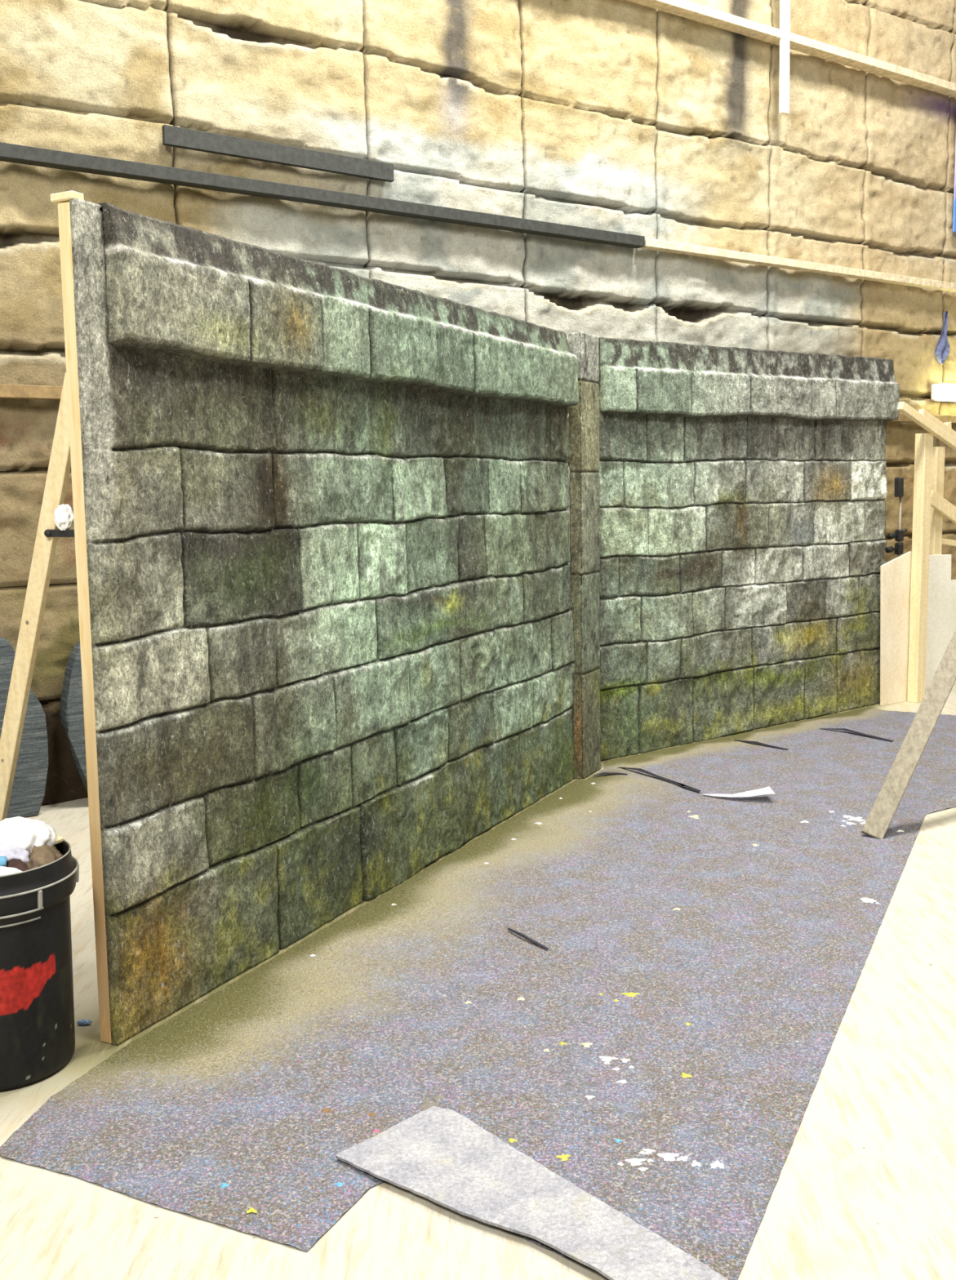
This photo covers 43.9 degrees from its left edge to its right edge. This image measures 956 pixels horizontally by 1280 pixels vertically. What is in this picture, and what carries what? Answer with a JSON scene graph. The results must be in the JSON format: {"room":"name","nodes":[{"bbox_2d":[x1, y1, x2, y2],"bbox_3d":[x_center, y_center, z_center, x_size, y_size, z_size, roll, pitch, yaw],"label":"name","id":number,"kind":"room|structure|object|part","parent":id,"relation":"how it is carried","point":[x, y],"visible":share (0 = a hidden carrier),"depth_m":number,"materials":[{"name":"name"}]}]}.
{"room":"scenery workshop","nodes":[
{"label":"scenery workshop","id":0,"kind":"room"},
{"bbox_2d":[0,0,955,806],"bbox_3d":[0.469,-2.594,7.893,11.970,6.382,0.302,-6,9,-34],"label":"wall","id":1,"kind":"structure","parent":0,"point":[619,116],"depth_m":7.58,"materials":[{"name":"beige stone"}]},
{"bbox_2d":[161,124,394,182],"bbox_3d":[-1.079,-2.707,6.623,1.391,0.115,0.032,-6,9,-34],"label":"wooden board","id":2,"kind":"object","parent":1,"relation":"attached to","point":[172,136],"visible":1,"depth_m":6.57,"materials":[{"name":"grey paint"}]},
{"bbox_2d":[0,142,644,248],"bbox_3d":[-1.565,-2.460,6.313,6.470,0.108,0.085,-6,9,-34],"label":"batten","id":3,"kind":"object","parent":1,"relation":"attached to","point":[10,153],"visible":1,"depth_m":6.63,"materials":[{"name":"grey paint"}]},
{"bbox_2d":[0,384,955,423],"bbox_3d":[0.573,-1.543,7.889,11.600,0.070,0.070,-6,9,-34],"label":"batten","id":4,"kind":"object","parent":1,"relation":"attached to","point":[6,391],"visible":0.02,"depth_m":5.99,"materials":[{"name":"beige paint"}]},
{"bbox_2d":[626,0,955,97],"bbox_3d":[0.539,-4.236,7.523,11.601,0.190,0.110,-6,9,-34],"label":"batten","id":5,"kind":"object","parent":1,"relation":"attached to","point":[683,8],"visible":1,"depth_m":8.72,"materials":[{"name":"beige paint"}]},
{"bbox_2d":[778,0,790,115],"bbox_3d":[2.209,-4.782,8.530,0.100,1.901,0.035,-6,9,-34],"label":"wooden strip","id":6,"kind":"object","parent":5,"relation":"hanging from","point":[784,5],"visible":1,"depth_m":8.59,"materials":[{"name":"white paint"}]},
{"bbox_2d":[640,238,955,292],"bbox_3d":[3.243,-2.917,9.539,5.115,0.092,0.085,-6,9,-34],"label":"batten","id":7,"kind":"object","parent":1,"relation":"attached to","point":[650,243],"visible":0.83,"depth_m":8.90,"materials":[{"name":"beige paint"}]},
{"bbox_2d":[934,311,950,364],"bbox_3d":[3.948,-2.568,10.070,0.178,0.435,0.036,-6,9,-34],"label":"hanging cloth","id":8,"kind":"object","parent":1,"relation":"hanging from","point":[942,349],"visible":1,"depth_m":10.07,"materials":[{"name":"blue fabric"}]},
{"bbox_2d":[930,382,955,401],"bbox_3d":[4.262,-2.133,10.275,0.965,0.145,0.130,-6,9,-34],"label":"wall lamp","id":9,"kind":"object","parent":1,"relation":"attached to","point":[943,392],"visible":1,"depth_m":10.03,"materials":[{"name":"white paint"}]},
{"bbox_2d":[952,140,955,232],"bbox_3d":[4.379,-3.975,10.194,0.925,1.000,0.015,-6,9,-34],"label":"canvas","id":10,"kind":"object","parent":1,"relation":"attached to","point":[954,188],"visible":1,"depth_m":9.97},
{"bbox_2d":[0,680,955,1279],"bbox_3d":[1.515,0.896,5.666,17.000,0.001,21.000,-1,7,0],"label":"floor","id":11,"kind":"structure","parent":0,"point":[864,1188],"depth_m":2.79,"materials":[{"name":"beige wood"}]},
{"bbox_2d":[0,637,48,817],"bbox_3d":[-2.641,0.472,5.857,0.960,0.928,0.140,-6,9,-34],"label":"cutout","id":12,"kind":"object","parent":11,"relation":"on","point":[28,792],"visible":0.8,"depth_m":6.03},
{"bbox_2d":[0,839,79,1090],"bbox_3d":[-1.375,0.919,3.414,0.458,0.621,0.458,1,8,16],"label":"bucket","id":13,"kind":"object","parent":11,"relation":"on","point":[37,1028],"visible":0.98,"depth_m":3.29,"materials":[{"name":"black plastic"}]},
{"bbox_2d":[0,866,22,875],"bbox_3d":[-1.310,0.645,3.256,0.131,0.048,0.055,-1,7,0],"label":"paper scrap","id":14,"kind":"object","parent":13,"relation":"in","point":[4,870],"visible":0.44,"depth_m":3.25,"materials":[{"name":"white paper"}]},
{"bbox_2d":[0,842,29,862],"bbox_3d":[-1.351,0.614,3.346,0.177,0.082,0.110,-1,7,0],"label":"rag","id":15,"kind":"object","parent":13,"relation":"in","point":[11,851],"visible":0.71,"depth_m":3.33,"materials":[{"name":"white fabric"}]},
{"bbox_2d":[0,816,56,853],"bbox_3d":[-1.341,0.580,3.445,0.221,0.126,0.180,-1,7,0],"label":"rag","id":16,"kind":"object","parent":13,"relation":"in","point":[24,833],"visible":0.72,"depth_m":3.40,"materials":[{"name":"white fabric"}]},
{"bbox_2d":[54,835,63,844],"bbox_3d":[-1.263,0.587,3.495,0.070,0.020,0.045,2,8,21],"label":"wood offcut","id":17,"kind":"object","parent":13,"relation":"in","point":[59,839],"visible":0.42,"depth_m":3.49,"materials":[{"name":"beige wood"}]},
{"bbox_3d":[-1.378,0.796,3.401,0.319,0.178,0.316,-1,7,0],"label":"filling","id":18,"kind":"object","parent":13,"relation":"in","visible":0},
{"bbox_2d":[6,858,30,871],"bbox_3d":[-1.295,0.674,3.310,0.121,0.127,0.114,-1,7,0],"label":"rag","id":19,"kind":"object","parent":18,"relation":"on","point":[18,864],"visible":0.22,"depth_m":3.30,"materials":[{"name":"brown fabric"}]},
{"bbox_2d":[0,856,6,866],"bbox_3d":[-1.367,0.615,3.270,0.127,0.040,0.032,-4,8,-22],"label":"tube","id":20,"kind":"object","parent":19,"relation":"on","point":[2,859],"visible":0.9,"depth_m":3.28,"materials":[{"name":"plastic"}]},
{"bbox_2d":[24,844,62,869],"bbox_3d":[-1.245,0.658,3.399,0.108,0.147,0.190,-1,7,0],"label":"paper wad","id":21,"kind":"object","parent":18,"relation":"on","point":[43,855],"visible":0.4,"depth_m":3.36,"materials":[{"name":"brown paper"}]},
{"bbox_2d":[60,640,88,794],"bbox_3d":[-1.758,0.379,6.436,0.960,0.935,0.120,-6,9,-34],"label":"cutout","id":22,"kind":"object","parent":11,"relation":"on","point":[72,714],"visible":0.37,"depth_m":6.15},
{"bbox_2d":[76,1019,92,1025],"bbox_3d":[-1.225,1.189,3.691,0.047,0.017,0.020,-1,7,0],"label":"paper scrap","id":23,"kind":"object","parent":11,"relation":"on","point":[82,1022],"visible":1,"depth_m":3.69,"materials":[{"name":"paper"}]},
{"bbox_2d":[0,190,578,1046],"bbox_3d":[-0.317,-0.214,4.922,0.791,2.472,3.633,5,9,37],"label":"stone wall panel","id":24,"kind":"object","parent":11,"relation":"on","point":[321,517],"visible":1,"depth_m":4.15,"materials":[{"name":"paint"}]},
{"bbox_2d":[53,503,74,530],"bbox_3d":[-1.192,-0.351,3.421,0.058,0.082,0.046,-1,7,0],"label":"scrap","id":25,"kind":"object","parent":24,"relation":"on","point":[63,514],"visible":0.98,"depth_m":3.41,"materials":[{"name":"white paper"}]},
{"bbox_2d":[0,706,955,1279],"bbox_3d":[1.283,0.875,5.588,2.537,0.063,7.172,4,9,34],"label":"carpet","id":26,"kind":"object","parent":11,"relation":"on","point":[664,1056],"depth_m":3.58,"materials":[{"name":"carpet"}]},
{"bbox_2d":[507,928,548,949],"bbox_3d":[0.176,1.074,4.280,0.015,0.016,0.237,-6,9,-34],"label":"stick","id":27,"kind":"object","parent":26,"relation":"on","point":[520,934],"visible":1,"depth_m":4.26,"materials":[{"name":"black wood"}]},
{"bbox_3d":[0.177,1.282,2.692,1.087,0.015,0.331,5,10,39],"label":"felt strip","id":28,"kind":"part","parent":26,"relation":"part of","materials":[{"name":"grey fabric"}]},
{"bbox_3d":[0.742,0.755,6.693,0.203,0.015,0.041,-2,7,-5],"label":"tape strip","id":29,"kind":"part","parent":26,"relation":"part of","materials":[{"name":"black plastic"}]},
{"bbox_3d":[1.005,0.761,6.577,0.045,0.022,0.709,-5,9,-30],"label":"tape strip","id":30,"kind":"part","parent":26,"relation":"part of","materials":[{"name":"black plastic"}]},
{"bbox_3d":[1.349,0.794,6.144,0.359,0.048,0.129,0,7,8],"label":"tape strip","id":31,"kind":"part","parent":26,"relation":"part of","materials":[{"name":"white paper"}]},
{"bbox_3d":[1.758,0.647,7.391,0.034,0.015,0.405,-8,10,-41],"label":"tape strip","id":32,"kind":"part","parent":26,"relation":"part of","materials":[{"name":"black plastic"}]},
{"bbox_3d":[2.438,0.599,7.641,0.054,0.022,0.544,-6,9,-36],"label":"tape strip","id":33,"kind":"part","parent":26,"relation":"part of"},
{"bbox_2d":[861,629,955,839],"bbox_3d":[2.333,0.071,5.793,1.451,1.581,0.096,-7,10,-40],"label":"wooden plank","id":34,"kind":"object","parent":26,"relation":"on","point":[880,817],"visible":1,"depth_m":5.60,"materials":[{"name":"brown wood"}]},
{"bbox_2d":[568,331,600,779],"bbox_3d":[0.603,-0.451,6.635,0.079,2.452,0.276,3,8,27],"label":"pilaster","id":35,"kind":"object","parent":11,"relation":"on","point":[584,417],"visible":0.99,"depth_m":6.56,"materials":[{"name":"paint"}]},
{"bbox_2d":[598,337,899,761],"bbox_3d":[1.821,-0.652,7.841,2.891,2.500,0.229,-6,9,-35],"label":"stone wall panel","id":36,"kind":"object","parent":11,"relation":"on","point":[743,491],"visible":1,"depth_m":7.69,"materials":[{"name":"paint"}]},
{"bbox_2d":[884,477,908,664],"bbox_3d":[3.313,-0.460,9.413,0.398,1.646,0.348,-1,7,0],"label":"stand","id":37,"kind":"object","parent":11,"relation":"on","point":[898,535],"visible":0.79,"depth_m":9.28,"materials":[{"name":"metal"}]},
{"bbox_3d":[3.269,-0.724,9.297,0.191,0.077,0.048,-6,9,-34],"label":"knob","id":38,"kind":"part","parent":37,"relation":"part of","materials":[{"name":"black metal"}]},
{"bbox_3d":[3.291,-0.832,9.299,0.208,0.079,0.048,-6,9,-34],"label":"knob","id":39,"kind":"part","parent":37,"relation":"part of","materials":[{"name":"black metal"}]},
{"bbox_2d":[880,401,955,705],"bbox_3d":[3.623,-0.688,9.140,1.910,2.178,0.502,-6,9,-34],"label":"frame","id":40,"kind":"object","parent":11,"relation":"on","point":[931,620],"depth_m":8.72,"materials":[{"name":"beige wood"}]},
{"bbox_3d":[3.046,-0.084,8.687,0.330,1.115,0.018,-6,9,-34],"label":"panel","id":41,"kind":"part","parent":40,"relation":"part of","materials":[{"name":"brown wood"}]},
{"bbox_3d":[3.239,-0.516,8.693,0.098,1.965,0.085,-6,9,-34],"label":"post","id":42,"kind":"part","parent":40,"relation":"part of","materials":[{"name":"brown wood"}]},
{"bbox_3d":[3.515,-1.423,8.700,1.157,0.603,0.800,-1,7,0],"label":"handrail","id":43,"kind":"part","parent":40,"relation":"part of","materials":[{"name":"brown wood"}]},
{"bbox_3d":[3.758,-1.559,9.264,1.021,0.460,0.045,-6,9,-34],"label":"handrail","id":44,"kind":"part","parent":40,"relation":"part of","materials":[{"name":"brown wood"}]},
{"bbox_3d":[3.575,-0.564,9.330,0.100,1.885,0.085,-6,9,-34],"label":"post","id":45,"kind":"part","parent":40,"relation":"part of","materials":[{"name":"brown wood"}]},
{"bbox_3d":[3.907,-0.179,9.543,1.080,1.055,0.018,-6,9,-34],"label":"panel","id":46,"kind":"part","parent":40,"relation":"part of","materials":[{"name":"white wood"}]},
{"bbox_3d":[3.828,-0.779,9.550,0.505,0.109,0.040,-6,9,-34],"label":"cross rail","id":47,"kind":"part","parent":40,"relation":"part of","materials":[{"name":"brown wood"}]}
]}

